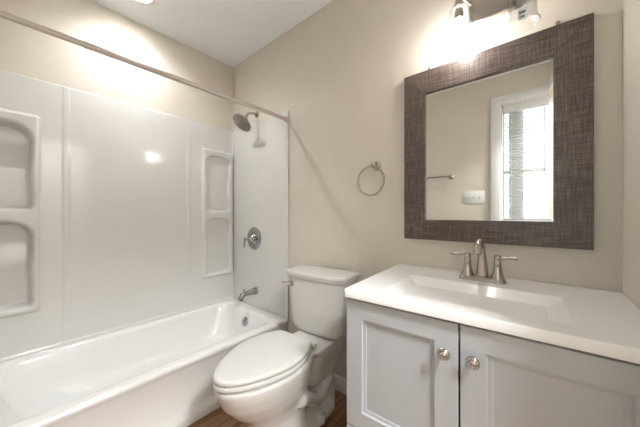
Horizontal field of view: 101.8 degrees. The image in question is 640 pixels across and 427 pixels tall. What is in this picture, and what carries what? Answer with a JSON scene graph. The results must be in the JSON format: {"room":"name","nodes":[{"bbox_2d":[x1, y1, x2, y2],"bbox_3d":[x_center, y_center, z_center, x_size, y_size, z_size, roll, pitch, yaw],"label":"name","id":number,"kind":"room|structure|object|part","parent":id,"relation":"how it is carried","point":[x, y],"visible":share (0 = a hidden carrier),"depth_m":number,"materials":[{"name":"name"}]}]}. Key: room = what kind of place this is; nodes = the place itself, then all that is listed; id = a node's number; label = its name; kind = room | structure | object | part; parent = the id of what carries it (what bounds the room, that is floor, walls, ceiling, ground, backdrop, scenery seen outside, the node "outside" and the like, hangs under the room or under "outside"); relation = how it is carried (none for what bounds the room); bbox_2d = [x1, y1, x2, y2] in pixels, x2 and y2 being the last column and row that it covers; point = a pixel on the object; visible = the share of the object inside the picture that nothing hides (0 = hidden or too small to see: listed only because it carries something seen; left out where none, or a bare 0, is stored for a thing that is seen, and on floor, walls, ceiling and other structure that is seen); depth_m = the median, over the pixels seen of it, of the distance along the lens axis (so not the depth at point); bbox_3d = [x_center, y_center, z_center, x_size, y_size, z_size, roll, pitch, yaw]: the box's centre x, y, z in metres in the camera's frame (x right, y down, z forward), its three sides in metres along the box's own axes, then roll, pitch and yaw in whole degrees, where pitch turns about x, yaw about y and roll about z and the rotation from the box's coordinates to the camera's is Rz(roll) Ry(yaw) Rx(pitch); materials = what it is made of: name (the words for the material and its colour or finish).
{"room":"bathroom","nodes":[
{"label":"bathroom","id":0,"kind":"room"},
{"bbox_2d":[0,0,232,130],"bbox_3d":[-1.349,-0.128,1.883,0.120,2.466,1.520,0,0,40],"label":"wall","id":1,"kind":"structure","parent":0,"point":[25,51],"depth_m":1.74,"materials":[{"name":"beige paint"}]},
{"bbox_2d":[92,0,332,66],"bbox_3d":[-0.405,-1.401,1.067,2.616,0.080,1.740,0,0,40],"label":"ceiling","id":2,"kind":"structure","parent":0,"point":[229,32],"depth_m":1.83,"materials":[{"name":"white paint"}]},
{"bbox_2d":[133,0,156,5],"bbox_3d":[-1.116,-1.383,1.613,0.176,0.055,0.176,0,0,40],"label":"recessed light","id":3,"kind":"object","parent":2,"relation":"in","point":[143,2],"visible":1,"depth_m":1.67,"materials":[{"name":"white paint"}]},
{"bbox_2d":[188,389,346,426],"bbox_3d":[-0.405,1.130,1.067,2.616,0.050,1.740,0,0,40],"label":"floor","id":4,"kind":"structure","parent":0,"point":[218,417],"depth_m":1.40,"materials":[{"name":"brown wood"}]},
{"bbox_2d":[0,298,287,426],"bbox_3d":[-1.003,0.944,1.589,0.793,0.322,1.518,0,0,40],"label":"bathtub","id":5,"kind":"object","parent":4,"relation":"on","point":[159,372],"visible":0.88,"depth_m":1.46,"materials":[{"name":"white ceramic"}]},
{"bbox_2d":[0,70,288,361],"bbox_3d":[-1.040,0.011,1.620,0.834,1.545,1.518,0,0,40],"label":"tub surround","id":6,"kind":"object","parent":5,"relation":"on","point":[115,215],"visible":1,"depth_m":1.77,"materials":[{"name":"white plastic"}]},
{"bbox_2d":[0,10,288,121],"bbox_3d":[-0.728,-0.695,1.354,0.036,0.036,1.502,0,0,40],"label":"shower curtain rod","id":7,"kind":"object","parent":6,"relation":"attached to","point":[5,15],"visible":1,"depth_m":1.17,"materials":[{"name":"silver metal"}]},
{"bbox_2d":[238,287,257,300],"bbox_3d":[-0.590,0.651,2.112,0.062,0.092,0.166,0,0,40],"label":"tub spout","id":8,"kind":"object","parent":6,"relation":"attached to","point":[254,291],"visible":1,"depth_m":2.10,"materials":[{"name":"silver metal"}]},
{"bbox_2d":[243,227,260,249],"bbox_3d":[-0.587,0.210,2.147,0.190,0.190,0.108,0,0,40],"label":"shower valve","id":9,"kind":"object","parent":6,"relation":"attached to","point":[254,235],"visible":1,"depth_m":2.15,"materials":[{"name":"silver metal"}]},
{"bbox_3d":[-0.524,0.011,2.170,0.761,1.544,0.012,0,0,40],"label":"panel","id":10,"kind":"part","parent":6,"relation":"part of","materials":[{"name":"white plastic"}]},
{"bbox_3d":[-0.602,0.872,2.093,0.074,0.073,0.023,0,0,40],"label":"overflow plate","id":11,"kind":"part","parent":5,"relation":"part of","materials":[{"name":"silver metal"}]},
{"bbox_2d":[213,265,359,426],"bbox_3d":[-0.158,0.722,1.311,0.423,0.766,0.779,0,0,35],"label":"toilet","id":12,"kind":"object","parent":4,"relation":"on","point":[279,378],"visible":0.99,"depth_m":1.27,"materials":[{"name":"ceramic"}]},
{"bbox_3d":[-0.267,0.685,1.204,0.344,0.024,0.479,0,0,35],"label":"seat","id":13,"kind":"part","parent":12,"relation":"part of","materials":[{"name":"white plastic"}]},
{"bbox_3d":[-0.267,0.659,1.204,0.342,0.026,0.477,0,0,35],"label":"lid","id":14,"kind":"part","parent":12,"relation":"part of","materials":[{"name":"white plastic"}]},
{"bbox_3d":[-0.179,0.901,1.326,0.338,0.407,0.760,0,0,35],"label":"bowl","id":15,"kind":"part","parent":12,"relation":"part of","materials":[{"name":"ceramic"}]},
{"bbox_3d":[-0.193,0.420,1.567,0.074,0.030,0.033,0,0,35],"label":"flush lever","id":16,"kind":"part","parent":12,"relation":"part of","materials":[{"name":"silver metal"}]},
{"bbox_3d":[0.005,0.539,1.541,0.394,0.312,0.197,0,0,35],"label":"tank","id":17,"kind":"part","parent":12,"relation":"part of","materials":[{"name":"ceramic"}]},
{"bbox_3d":[0.004,0.360,1.538,0.418,0.043,0.221,0,0,35],"label":"tank lid","id":18,"kind":"part","parent":12,"relation":"part of","materials":[{"name":"ceramic"}]},
{"bbox_2d":[347,298,639,426],"bbox_3d":[0.529,0.700,0.902,0.773,0.811,0.574,0,0,40],"label":"vanity cabinet","id":19,"kind":"object","parent":4,"relation":"on","point":[405,368],"visible":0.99,"depth_m":0.69,"materials":[{"name":"grey paint"}]},
{"bbox_3d":[0.240,0.520,0.820,0.354,0.439,0.020,0,0,38],"label":"door","id":20,"kind":"part","parent":19,"relation":"part of","materials":[{"name":"grey paint"}]},
{"bbox_3d":[0.341,0.383,0.713,0.034,0.034,0.027,0,0,40],"label":"knob","id":21,"kind":"part","parent":19,"relation":"part of","materials":[{"name":"silver metal"}]},
{"bbox_3d":[0.395,0.383,0.671,0.034,0.034,0.027,0,0,40],"label":"knob","id":22,"kind":"part","parent":19,"relation":"part of","materials":[{"name":"silver metal"}]},
{"bbox_2d":[344,264,639,363],"bbox_3d":[0.529,0.312,0.906,0.780,0.096,0.571,0,0,40],"label":"countertop","id":23,"kind":"structure","parent":19,"relation":"on","point":[606,323],"depth_m":0.77,"materials":[{"name":"white stone"}]},
{"bbox_2d":[450,238,518,284],"bbox_3d":[0.613,0.179,0.995,0.230,0.169,0.135,0,0,40],"label":"faucet","id":24,"kind":"object","parent":23,"relation":"on","point":[497,277],"visible":1,"depth_m":1.01,"materials":[{"name":"silver metal"}]},
{"bbox_3d":[0.573,0.168,1.079,0.061,0.017,0.014,0,0,38],"label":"lever","id":25,"kind":"part","parent":24,"relation":"part of","materials":[{"name":"silver metal"}]},
{"bbox_3d":[0.600,0.204,1.058,0.048,0.090,0.048,0,0,40],"label":"handle","id":26,"kind":"part","parent":24,"relation":"part of","materials":[{"name":"silver metal"}]},
{"bbox_3d":[0.612,0.172,0.994,0.042,0.155,0.132,0,0,40],"label":"spout","id":27,"kind":"part","parent":24,"relation":"part of","materials":[{"name":"silver metal"}]},
{"bbox_3d":[0.639,0.254,1.025,0.160,0.018,0.054,0,0,40],"label":"plate","id":28,"kind":"part","parent":24,"relation":"part of","materials":[{"name":"silver metal"}]},
{"bbox_3d":[0.678,0.204,0.992,0.048,0.090,0.048,0,0,40],"label":"handle","id":29,"kind":"part","parent":24,"relation":"part of","materials":[{"name":"silver metal"}]},
{"bbox_3d":[0.703,0.168,0.969,0.061,0.017,0.014,0,0,43],"label":"lever","id":30,"kind":"part","parent":24,"relation":"part of","materials":[{"name":"silver metal"}]},
{"bbox_3d":[0.530,0.520,0.596,0.370,0.439,0.019,0,0,38],"label":"door","id":31,"kind":"part","parent":19,"relation":"part of","materials":[{"name":"grey paint"}]},
{"bbox_2d":[233,0,622,378],"bbox_3d":[0.126,-0.128,1.691,2.616,2.466,0.100,0,0,40],"label":"wall","id":32,"kind":"structure","parent":0,"point":[339,73],"depth_m":1.46,"materials":[{"name":"beige paint"}]},
{"bbox_2d":[232,111,258,131],"bbox_3d":[-0.589,-0.759,2.089,0.166,0.196,0.222,0,0,40],"label":"shower fixture","id":33,"kind":"object","parent":32,"relation":"attached to","point":[242,122],"visible":1,"depth_m":2.06,"materials":[{"name":"silver metal"}]},
{"bbox_2d":[332,372,346,394],"bbox_3d":[0.121,1.061,1.622,0.852,0.088,0.013,0,0,40],"label":"baseboard","id":34,"kind":"structure","parent":32,"relation":"attached to","point":[340,382],"depth_m":1.61,"materials":[{"name":"white paint"}]},
{"bbox_2d":[357,161,384,195],"bbox_3d":[0.291,-0.195,1.445,0.171,0.198,0.061,0,0,40],"label":"towel ring","id":35,"kind":"object","parent":32,"relation":"attached to","point":[376,165],"visible":1,"depth_m":1.43,"materials":[{"name":"silver metal"}]},
{"bbox_3d":[0.300,-0.267,1.437,0.054,0.054,0.061,0,0,40],"label":"post","id":36,"kind":"part","parent":35,"relation":"part of","materials":[{"name":"silver metal"}]},
{"bbox_2d":[445,0,540,52],"bbox_3d":[0.684,-0.828,1.051,0.321,0.260,0.152,0,0,40],"label":"vanity light","id":37,"kind":"object","parent":32,"relation":"attached to","point":[480,11],"visible":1,"depth_m":1.09,"materials":[{"name":"silver metal"}]},
{"bbox_3d":[0.589,-0.777,1.103,0.060,0.091,0.060,0,0,40],"label":"bulb","id":38,"kind":"part","parent":37,"relation":"part of","materials":[{"name":"white glass"}]},
{"bbox_3d":[0.589,-0.787,1.103,0.109,0.178,0.109,0,0,40],"label":"lamp shade","id":39,"kind":"part","parent":37,"relation":"part of","materials":[{"name":"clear glass"}]},
{"bbox_3d":[0.624,-0.933,1.125,0.092,0.051,0.025,0,0,-25],"label":"arm","id":40,"kind":"part","parent":37,"relation":"part of","materials":[{"name":"silver metal"}]},
{"bbox_3d":[0.725,-0.885,1.097,0.168,0.120,0.028,0,0,40],"label":"plate","id":41,"kind":"part","parent":37,"relation":"part of","materials":[{"name":"silver metal"}]},
{"bbox_3d":[0.751,-0.787,0.966,0.109,0.178,0.109,0,0,40],"label":"lamp shade","id":42,"kind":"part","parent":37,"relation":"part of","materials":[{"name":"clear glass"}]},
{"bbox_2d":[404,12,593,249],"bbox_3d":[0.697,-0.297,1.125,0.675,0.848,0.024,0,0,40],"label":"framed mirror","id":43,"kind":"object","parent":32,"relation":"attached to","point":[499,140],"visible":0.99,"depth_m":1.06,"materials":[{"name":"brown wood"}]},
{"bbox_3d":[0.698,-0.277,1.127,0.475,0.624,0.010,0,0,40],"label":"glass","id":44,"kind":"part","parent":43,"relation":"part of","materials":[{"name":"silver mirror"}]},
{"bbox_3d":[0.696,0.079,1.124,0.675,0.096,0.023,0,0,40],"label":"frame rail","id":45,"kind":"part","parent":43,"relation":"part of","materials":[{"name":"brown wood"}]},
{"bbox_3d":[0.696,-0.640,1.124,0.675,0.111,0.023,0,0,40],"label":"frame rail","id":46,"kind":"part","parent":43,"relation":"part of","materials":[{"name":"brown wood"}]},
{"bbox_2d":[623,0,639,308],"bbox_3d":[0.559,-0.128,0.259,0.100,2.466,1.520,0,0,40],"label":"wall","id":47,"kind":"structure","parent":0,"point":[631,8],"depth_m":0.79,"materials":[{"name":"beige paint"}]}
]}

